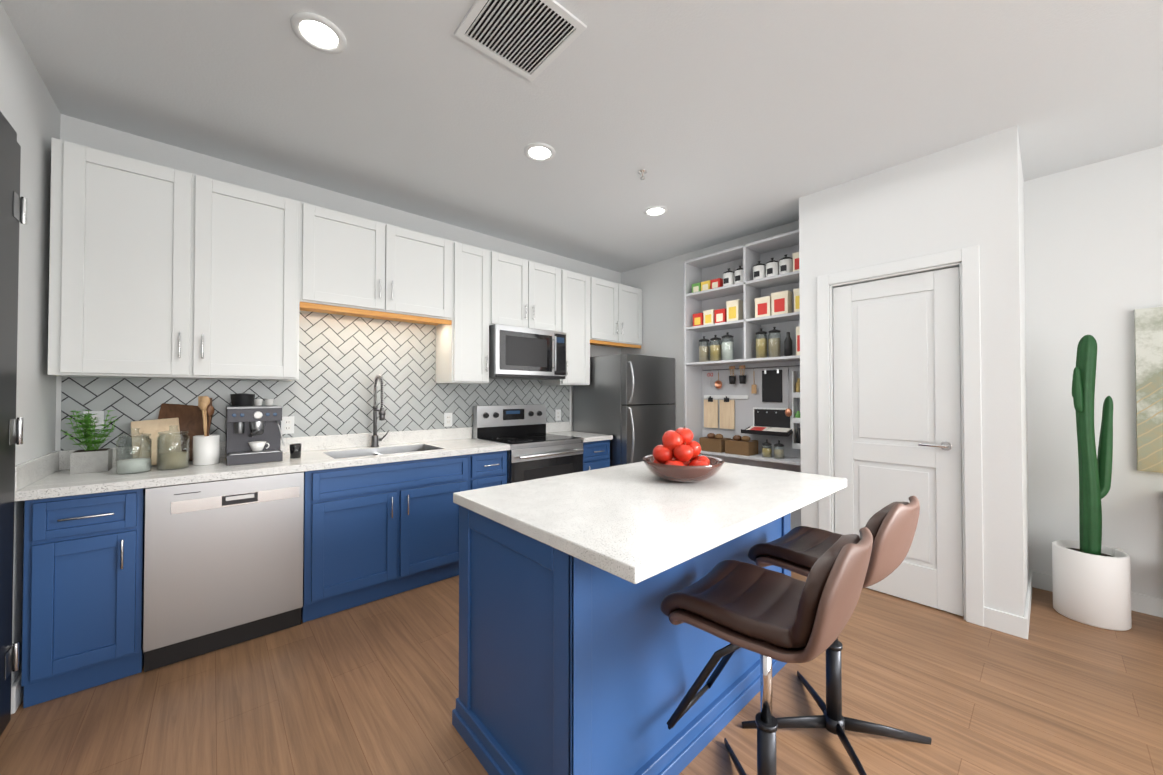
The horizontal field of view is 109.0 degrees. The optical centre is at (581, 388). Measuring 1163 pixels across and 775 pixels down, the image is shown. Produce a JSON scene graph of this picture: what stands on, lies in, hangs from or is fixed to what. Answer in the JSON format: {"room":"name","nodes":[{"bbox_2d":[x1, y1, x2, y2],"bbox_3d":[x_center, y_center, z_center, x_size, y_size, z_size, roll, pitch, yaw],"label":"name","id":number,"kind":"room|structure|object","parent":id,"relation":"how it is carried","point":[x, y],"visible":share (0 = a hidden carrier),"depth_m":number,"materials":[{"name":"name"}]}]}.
{"room":"kitchen","nodes":[
{"label":"kitchen","id":0,"kind":"room"},
{"bbox_2d":[0,2,60,685],"bbox_3d":[-0.610,-0.084,-0.302,0.100,2.780,6.500,1,-1,-42],"label":"wall","id":1,"kind":"structure","parent":0,"point":[30,111],"depth_m":1.84,"materials":[{"name":"white paint"}]},
{"bbox_2d":[0,111,26,735],"bbox_3d":[-2.002,0.142,1.288,0.127,2.370,1.070,1,-1,-42],"label":"door","id":2,"kind":"structure","parent":1,"relation":"attached to","point":[13,208],"depth_m":1.61,"materials":[{"name":"black"}]},
{"bbox_2d":[11,672,23,713],"bbox_3d":[-2.528,1.280,1.923,0.014,0.110,0.600,1,-1,-42],"label":"baseboard","id":3,"kind":"structure","parent":1,"relation":"attached to","point":[17,692],"depth_m":1.72,"materials":[{"name":"white"}]},
{"bbox_2d":[55,114,620,450],"bbox_3d":[-1.136,-0.033,3.646,4.600,2.780,0.100,1,-1,-42],"label":"wall","id":4,"kind":"structure","parent":0,"point":[91,135],"depth_m":2.83,"materials":[{"name":"white paint"}]},
{"bbox_2d":[48,138,319,380],"bbox_3d":[-2.200,-0.619,2.407,1.054,1.120,0.332,1,-1,-42],"label":"upper cabinet","id":5,"kind":"object","parent":4,"relation":"attached to","point":[159,271],"depth_m":2.21,"materials":[{"name":"white wood"}]},
{"bbox_2d":[60,310,569,450],"bbox_3d":[-1.422,-0.024,3.318,3.462,1.025,0.004,1,-1,-42],"label":"tile backsplash","id":6,"kind":"structure","parent":4,"relation":"attached to","point":[344,360],"depth_m":3.03,"materials":[{"name":"grey tile"}]},
{"bbox_2d":[83,411,103,432],"bbox_3d":[-2.628,0.179,2.236,0.072,0.116,0.006,1,-1,-42],"label":"electrical outlet plate","id":7,"kind":"object","parent":6,"relation":"attached to","point":[99,415],"depth_m":2.24,"materials":[{"name":"white plastic"}]},
{"bbox_2d":[281,416,293,433],"bbox_3d":[-1.986,0.246,2.807,0.072,0.116,0.006,1,-1,-42],"label":"electrical outlet plate","id":8,"kind":"object","parent":6,"relation":"attached to","point":[287,425],"depth_m":2.80,"materials":[{"name":"white plastic"}]},
{"bbox_2d":[444,413,451,426],"bbox_3d":[-1.141,0.266,3.557,0.072,0.116,0.006,1,-1,-42],"label":"electrical outlet plate","id":9,"kind":"object","parent":6,"relation":"attached to","point":[447,416],"depth_m":3.55,"materials":[{"name":"white plastic"}]},
{"bbox_2d":[555,409,560,420],"bbox_3d":[-0.244,0.277,4.354,0.072,0.116,0.006,1,-1,-42],"label":"electrical outlet plate","id":10,"kind":"object","parent":6,"relation":"attached to","point":[557,412],"depth_m":4.35,"materials":[{"name":"white plastic"}]},
{"bbox_2d":[316,207,455,324],"bbox_3d":[-1.487,-0.856,3.044,1.000,0.630,0.332,1,-1,-42],"label":"upper cabinet","id":11,"kind":"object","parent":4,"relation":"attached to","point":[366,268],"depth_m":2.91,"materials":[{"name":"white wood"}]},
{"bbox_2d":[432,242,499,383],"bbox_3d":[-0.992,-0.605,3.481,0.474,1.120,0.332,1,-1,-42],"label":"upper cabinet","id":12,"kind":"object","parent":4,"relation":"attached to","point":[462,345],"depth_m":3.38,"materials":[{"name":"white wood"}]},
{"bbox_2d":[500,253,563,332],"bbox_3d":[-0.585,-0.845,3.846,0.762,0.630,0.332,1,-1,-42],"label":"upper cabinet","id":13,"kind":"object","parent":4,"relation":"attached to","point":[531,292],"depth_m":3.74,"materials":[{"name":"white wood"}]},
{"bbox_2d":[489,324,565,379],"bbox_3d":[-0.544,-0.310,3.793,0.750,0.434,0.457,1,-1,-42],"label":"microwave","id":14,"kind":"object","parent":13,"relation":"attached to","point":[520,353],"visible":0.94,"depth_m":3.60,"materials":[{"name":"silver metal"}]},
{"bbox_2d":[541,269,599,385],"bbox_3d":[-0.157,-0.595,4.223,0.529,1.120,0.332,1,-1,-42],"label":"upper cabinet","id":15,"kind":"object","parent":4,"relation":"attached to","point":[581,291],"depth_m":4.14,"materials":[{"name":"white wood"}]},
{"bbox_2d":[600,279,641,347],"bbox_3d":[0.289,-0.825,4.623,0.814,0.650,0.332,1,-1,-42],"label":"upper cabinet","id":16,"kind":"object","parent":4,"relation":"attached to","point":[620,304],"depth_m":4.52,"materials":[{"name":"white wood"}]},
{"bbox_2d":[0,571,1162,774],"bbox_3d":[1.586,1.363,1.732,6.150,0.060,6.650,1,-1,-42],"label":"floor","id":17,"kind":"structure","parent":0,"point":[371,688],"depth_m":1.75,"materials":[{"name":"brown wood"}]},
{"bbox_2d":[21,488,145,707],"bbox_3d":[-2.370,0.900,2.042,0.340,0.874,0.622,1,-1,-42],"label":"base cabinet","id":18,"kind":"object","parent":17,"relation":"on","point":[83,563],"depth_m":1.81,"materials":[{"name":"blue wood"}]},
{"bbox_2d":[143,472,303,671],"bbox_3d":[-1.985,0.905,2.342,0.619,0.870,0.585,1,-1,-42],"label":"dishwasher","id":19,"kind":"object","parent":17,"relation":"on","point":[223,563],"visible":0.83,"depth_m":2.10,"materials":[{"name":"silver metal"}]},
{"bbox_2d":[301,454,472,622],"bbox_3d":[-1.393,0.911,2.910,1.005,0.874,0.622,1,-1,-42],"label":"base cabinet","id":20,"kind":"object","parent":17,"relation":"on","point":[372,532],"depth_m":2.61,"materials":[{"name":"blue wood"}]},
{"bbox_2d":[14,422,612,501],"bbox_3d":[-1.215,0.405,3.067,3.480,0.140,0.652,1,-1,-42],"label":"countertop","id":21,"kind":"structure","parent":20,"relation":"on","point":[49,475],"depth_m":2.31,"materials":[{"name":"stone"}]},
{"bbox_2d":[63,410,118,473],"bbox_3d":[-2.512,0.264,2.128,0.192,0.314,0.168,1,-1,-42],"label":"potted plant","id":22,"kind":"object","parent":21,"relation":"on","point":[91,458],"visible":1,"depth_m":2.10,"materials":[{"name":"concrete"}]},
{"bbox_2d":[116,428,151,473],"bbox_3d":[-2.257,0.310,2.095,0.124,0.222,0.124,1,-1,-42],"label":"jar","id":23,"kind":"object","parent":21,"relation":"on","point":[133,465],"visible":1,"depth_m":2.07,"materials":[{"name":"clear glass"}]},
{"bbox_2d":[131,418,181,457],"bbox_3d":[-2.364,0.293,2.312,0.211,0.254,0.123,1,-1,-42],"label":"cutting board","id":24,"kind":"object","parent":21,"relation":"on","point":[160,424],"visible":0.42,"depth_m":2.32,"materials":[{"name":"brown wood"}]},
{"bbox_2d":[139,430,175,464],"bbox_3d":[-2.340,0.324,2.289,0.143,0.192,0.094,1,-1,-42],"label":"cutting board","id":25,"kind":"object","parent":21,"relation":"on","point":[155,434],"visible":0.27,"depth_m":2.29,"materials":[{"name":"brown wood"}]},
{"bbox_2d":[156,425,189,469],"bbox_3d":[-2.166,0.309,2.203,0.124,0.227,0.124,1,-1,-42],"label":"jar","id":26,"kind":"object","parent":21,"relation":"on","point":[167,460],"visible":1,"depth_m":2.17,"materials":[{"name":"clear glass"}]},
{"bbox_2d":[158,403,212,460],"bbox_3d":[-2.317,0.253,2.413,0.268,0.337,0.161,1,-1,-42],"label":"cutting board","id":27,"kind":"object","parent":21,"relation":"on","point":[190,417],"visible":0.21,"depth_m":2.43,"materials":[{"name":"brown wood"}]},
{"bbox_2d":[192,396,219,465],"bbox_3d":[-2.115,0.232,2.343,0.114,0.384,0.114,1,-1,-42],"label":"utensil crock","id":28,"kind":"object","parent":21,"relation":"on","point":[206,448],"visible":1,"depth_m":2.31,"materials":[{"name":"white ceramic"}]},
{"bbox_2d":[225,393,283,465],"bbox_3d":[-1.931,0.226,2.456,0.260,0.400,0.401,1,-1,-42],"label":"espresso machine","id":29,"kind":"object","parent":21,"relation":"on","point":[253,434],"visible":1,"depth_m":2.41,"materials":[{"name":"grey metal"}]},
{"bbox_2d":[248,441,269,451],"bbox_3d":[-1.876,0.337,2.414,0.099,0.055,0.083,1,-1,-42],"label":"espresso cup","id":30,"kind":"object","parent":29,"relation":"on","point":[253,446],"depth_m":2.41,"materials":[{"name":"white ceramic"}]},
{"bbox_2d":[290,443,301,457],"bbox_3d":[-1.769,0.385,2.569,0.062,0.085,0.062,1,-1,-42],"label":"cup","id":31,"kind":"object","parent":21,"relation":"on","point":[295,450],"visible":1,"depth_m":2.54,"materials":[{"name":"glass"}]},
{"bbox_2d":[370,374,389,446],"bbox_3d":[-1.466,0.165,3.073,0.130,0.539,0.223,1,-1,-42],"label":"faucet","id":32,"kind":"object","parent":21,"relation":"on","point":[375,439],"visible":1,"depth_m":3.09,"materials":[{"name":"grey metal"}]},
{"bbox_2d":[323,444,442,458],"bbox_3d":[-1.377,0.554,2.915,0.696,0.238,0.396,1,-1,-42],"label":"sink","id":33,"kind":"object","parent":21,"relation":"in","point":[373,451],"visible":0.08,"depth_m":3.07,"materials":[{"name":"silver metal"}]},
{"bbox_2d":[473,451,506,488],"bbox_3d":[-0.896,0.917,3.353,0.327,0.874,0.622,1,-1,-42],"label":"base cabinet","id":34,"kind":"object","parent":17,"relation":"on","point":[489,468],"depth_m":3.13,"materials":[{"name":"blue wood"}]},
{"bbox_2d":[473,404,583,483],"bbox_3d":[-0.453,0.755,3.676,0.756,1.205,0.687,1,-1,-42],"label":"range","id":35,"kind":"object","parent":17,"relation":"on","point":[536,451],"visible":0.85,"depth_m":3.64,"materials":[{"name":"silver metal"}]},
{"bbox_2d":[582,440,609,470],"bbox_3d":[-0.062,0.926,4.094,0.381,0.874,0.622,1,-1,-42],"label":"base cabinet","id":36,"kind":"object","parent":17,"relation":"on","point":[596,454],"depth_m":3.87,"materials":[{"name":"blue wood"}]},
{"bbox_2d":[452,501,790,774],"bbox_3d":[0.287,0.898,1.882,1.500,0.874,0.730,1,-1,-42],"label":"kitchen island","id":37,"kind":"object","parent":17,"relation":"on","point":[580,653],"depth_m":1.37,"materials":[{"name":"blue wood"}]},
{"bbox_2d":[453,461,846,584],"bbox_3d":[0.364,0.438,1.802,1.500,0.040,0.960,1,-1,-42],"label":"island countertop","id":38,"kind":"structure","parent":37,"relation":"on","point":[634,525],"depth_m":1.45,"materials":[{"name":"white stone"}]},
{"bbox_2d":[642,426,724,481],"bbox_3d":[0.467,0.296,1.922,0.370,0.247,0.370,1,-1,-42],"label":"fruit bowl","id":39,"kind":"object","parent":38,"relation":"on","point":[675,457],"visible":1,"depth_m":1.84,"materials":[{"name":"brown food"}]},
{"bbox_2d":[573,354,674,466],"bbox_3d":[0.472,0.522,4.396,0.760,1.690,0.834,1,-1,-42],"label":"refrigerator","id":40,"kind":"object","parent":17,"relation":"on","point":[626,401],"visible":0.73,"depth_m":4.09,"materials":[{"name":"silver metal"}]},
{"bbox_2d":[684,229,800,529],"bbox_3d":[1.460,0.063,3.681,0.290,2.590,1.095,1,-1,-42],"label":"pantry shelving","id":41,"kind":"object","parent":17,"relation":"on","point":[741,354],"visible":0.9,"depth_m":3.69,"materials":[{"name":"grey wood"}]},
{"bbox_2d":[660,527,872,774],"bbox_3d":[0.542,0.856,1.219,0.509,0.947,0.484,-1,-1,44],"label":"bar stool","id":42,"kind":"object","parent":17,"relation":"on","point":[767,615],"visible":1,"depth_m":1.13,"materials":[{"name":"brown leather"}]},
{"bbox_2d":[660,534,859,648],"bbox_3d":[0.530,0.554,1.238,0.424,0.323,0.502,1,-1,-42],"label":"cushion","id":43,"kind":"object","parent":42,"relation":"on","point":[745,605],"depth_m":1.10,"materials":[{"name":"brown leather"}]},
{"bbox_2d":[742,496,931,774],"bbox_3d":[0.968,0.861,1.598,0.484,0.947,0.508,1,-1,-39],"label":"bar stool","id":44,"kind":"object","parent":17,"relation":"on","point":[891,527],"visible":0.71,"depth_m":1.57,"materials":[{"name":"brown leather"}]},
{"bbox_2d":[748,501,907,568],"bbox_3d":[0.956,0.559,1.615,0.418,0.323,0.499,1,-1,-42],"label":"cushion","id":45,"kind":"object","parent":44,"relation":"on","point":[801,547],"depth_m":1.50,"materials":[{"name":"brown leather"}]},
{"bbox_2d":[1052,335,1131,630],"bbox_3d":[2.987,0.511,2.447,0.292,1.662,0.292,1,-1,-42],"label":"cactus pot","id":46,"kind":"object","parent":17,"relation":"on","point":[1091,577],"visible":1,"depth_m":2.42,"materials":[{"name":"white"}]},
{"bbox_2d":[0,0,1162,272],"bbox_3d":[1.586,-1.477,1.769,6.150,0.060,6.650,1,-1,-42],"label":"ceiling","id":47,"kind":"structure","parent":0,"point":[722,120],"depth_m":2.06,"materials":[{"name":"white paint"}]},
{"bbox_2d":[291,12,345,53],"bbox_3d":[-1.068,-1.442,1.691,0.190,0.010,0.190,1,-1,-42],"label":"recessed light","id":48,"kind":"object","parent":47,"relation":"in","point":[319,33],"visible":1,"depth_m":1.68,"materials":[{"name":"white"}]},
{"bbox_2d":[455,0,586,81],"bbox_3d":[-0.247,-1.441,1.671,0.380,0.014,0.380,1,-1,-42],"label":"ceiling vent","id":49,"kind":"object","parent":47,"relation":"in","point":[531,40],"visible":1,"depth_m":1.67,"materials":[{"name":"white"}]},
{"bbox_2d":[524,143,554,161],"bbox_3d":[-0.254,-1.431,2.521,0.190,0.010,0.190,1,-1,-42],"label":"recessed light","id":50,"kind":"object","parent":47,"relation":"in","point":[540,152],"visible":1,"depth_m":2.52,"materials":[{"name":"white"}]},
{"bbox_2d":[638,169,646,179],"bbox_3d":[0.404,-1.411,2.744,0.060,0.044,0.060,1,-1,-42],"label":"sprinkler","id":51,"kind":"object","parent":47,"relation":"attached to","point":[642,172],"visible":1,"depth_m":2.74,"materials":[{"name":"silver metal"}]},
{"bbox_2d":[644,205,667,216],"bbox_3d":[0.594,-1.421,3.329,0.190,0.010,0.190,1,-1,-42],"label":"recessed light","id":52,"kind":"object","parent":47,"relation":"in","point":[654,211],"visible":1,"depth_m":3.32,"materials":[{"name":"white"}]},
{"bbox_2d":[621,220,798,429],"bbox_3d":[1.253,-0.025,4.224,0.100,2.780,2.210,1,-1,-42],"label":"wall","id":53,"kind":"structure","parent":0,"point":[660,284],"depth_m":4.50,"materials":[{"name":"white paint"}]},
{"bbox_2d":[799,125,1028,616],"bbox_3d":[2.042,-0.045,2.705,0.100,2.780,1.130,1,-1,-42],"label":"wall","id":54,"kind":"structure","parent":0,"point":[966,194],"depth_m":2.42,"materials":[{"name":"white paint"}]},
{"bbox_2d":[833,267,963,615],"bbox_3d":[1.997,0.308,2.691,0.093,2.057,0.684,1,-1,-42],"label":"closet door","id":55,"kind":"structure","parent":54,"relation":"in","point":[897,390],"depth_m":2.64,"materials":[{"name":"white wood"}]},
{"bbox_2d":[817,245,983,626],"bbox_3d":[2.025,0.265,2.706,0.118,2.160,0.850,1,-1,-42],"label":"door frame","id":56,"kind":"structure","parent":54,"relation":"attached to","point":[967,259],"depth_m":2.41,"materials":[{"name":"white wood"}]},
{"bbox_2d":[1023,179,1028,524],"bbox_3d":[2.825,-0.045,2.712,0.740,2.780,0.100,1,-1,-42],"label":"wall","id":57,"kind":"structure","parent":0,"point":[1023,179],"depth_m":2.78,"materials":[{"name":"white paint"}]},
{"bbox_2d":[1021,570,1034,639],"bbox_3d":[2.713,1.288,2.517,0.904,0.110,0.017,1,-1,-42],"label":"baseboard","id":58,"kind":"structure","parent":57,"relation":"attached to","point":[1025,620],"depth_m":2.37,"materials":[{"name":"white"}]},
{"bbox_2d":[1024,145,1162,597],"bbox_3d":[4.151,-0.058,1.703,0.100,2.780,3.170,1,-1,-42],"label":"wall","id":59,"kind":"structure","parent":0,"point":[1094,250],"depth_m":2.64,"materials":[{"name":"white paint"}]},
{"bbox_2d":[1035,571,1162,617],"bbox_3d":[4.108,1.276,1.647,0.014,0.110,3.170,1,-1,-42],"label":"baseboard","id":60,"kind":"structure","parent":59,"relation":"attached to","point":[1142,603],"depth_m":2.49,"materials":[{"name":"white"}]},
{"bbox_2d":[1134,307,1162,472],"bbox_3d":[3.777,0.001,2.018,0.038,0.970,1.300,1,-1,-42],"label":"picture","id":61,"kind":"object","parent":59,"relation":"attached to","point":[1148,324],"visible":1,"depth_m":2.46}
]}

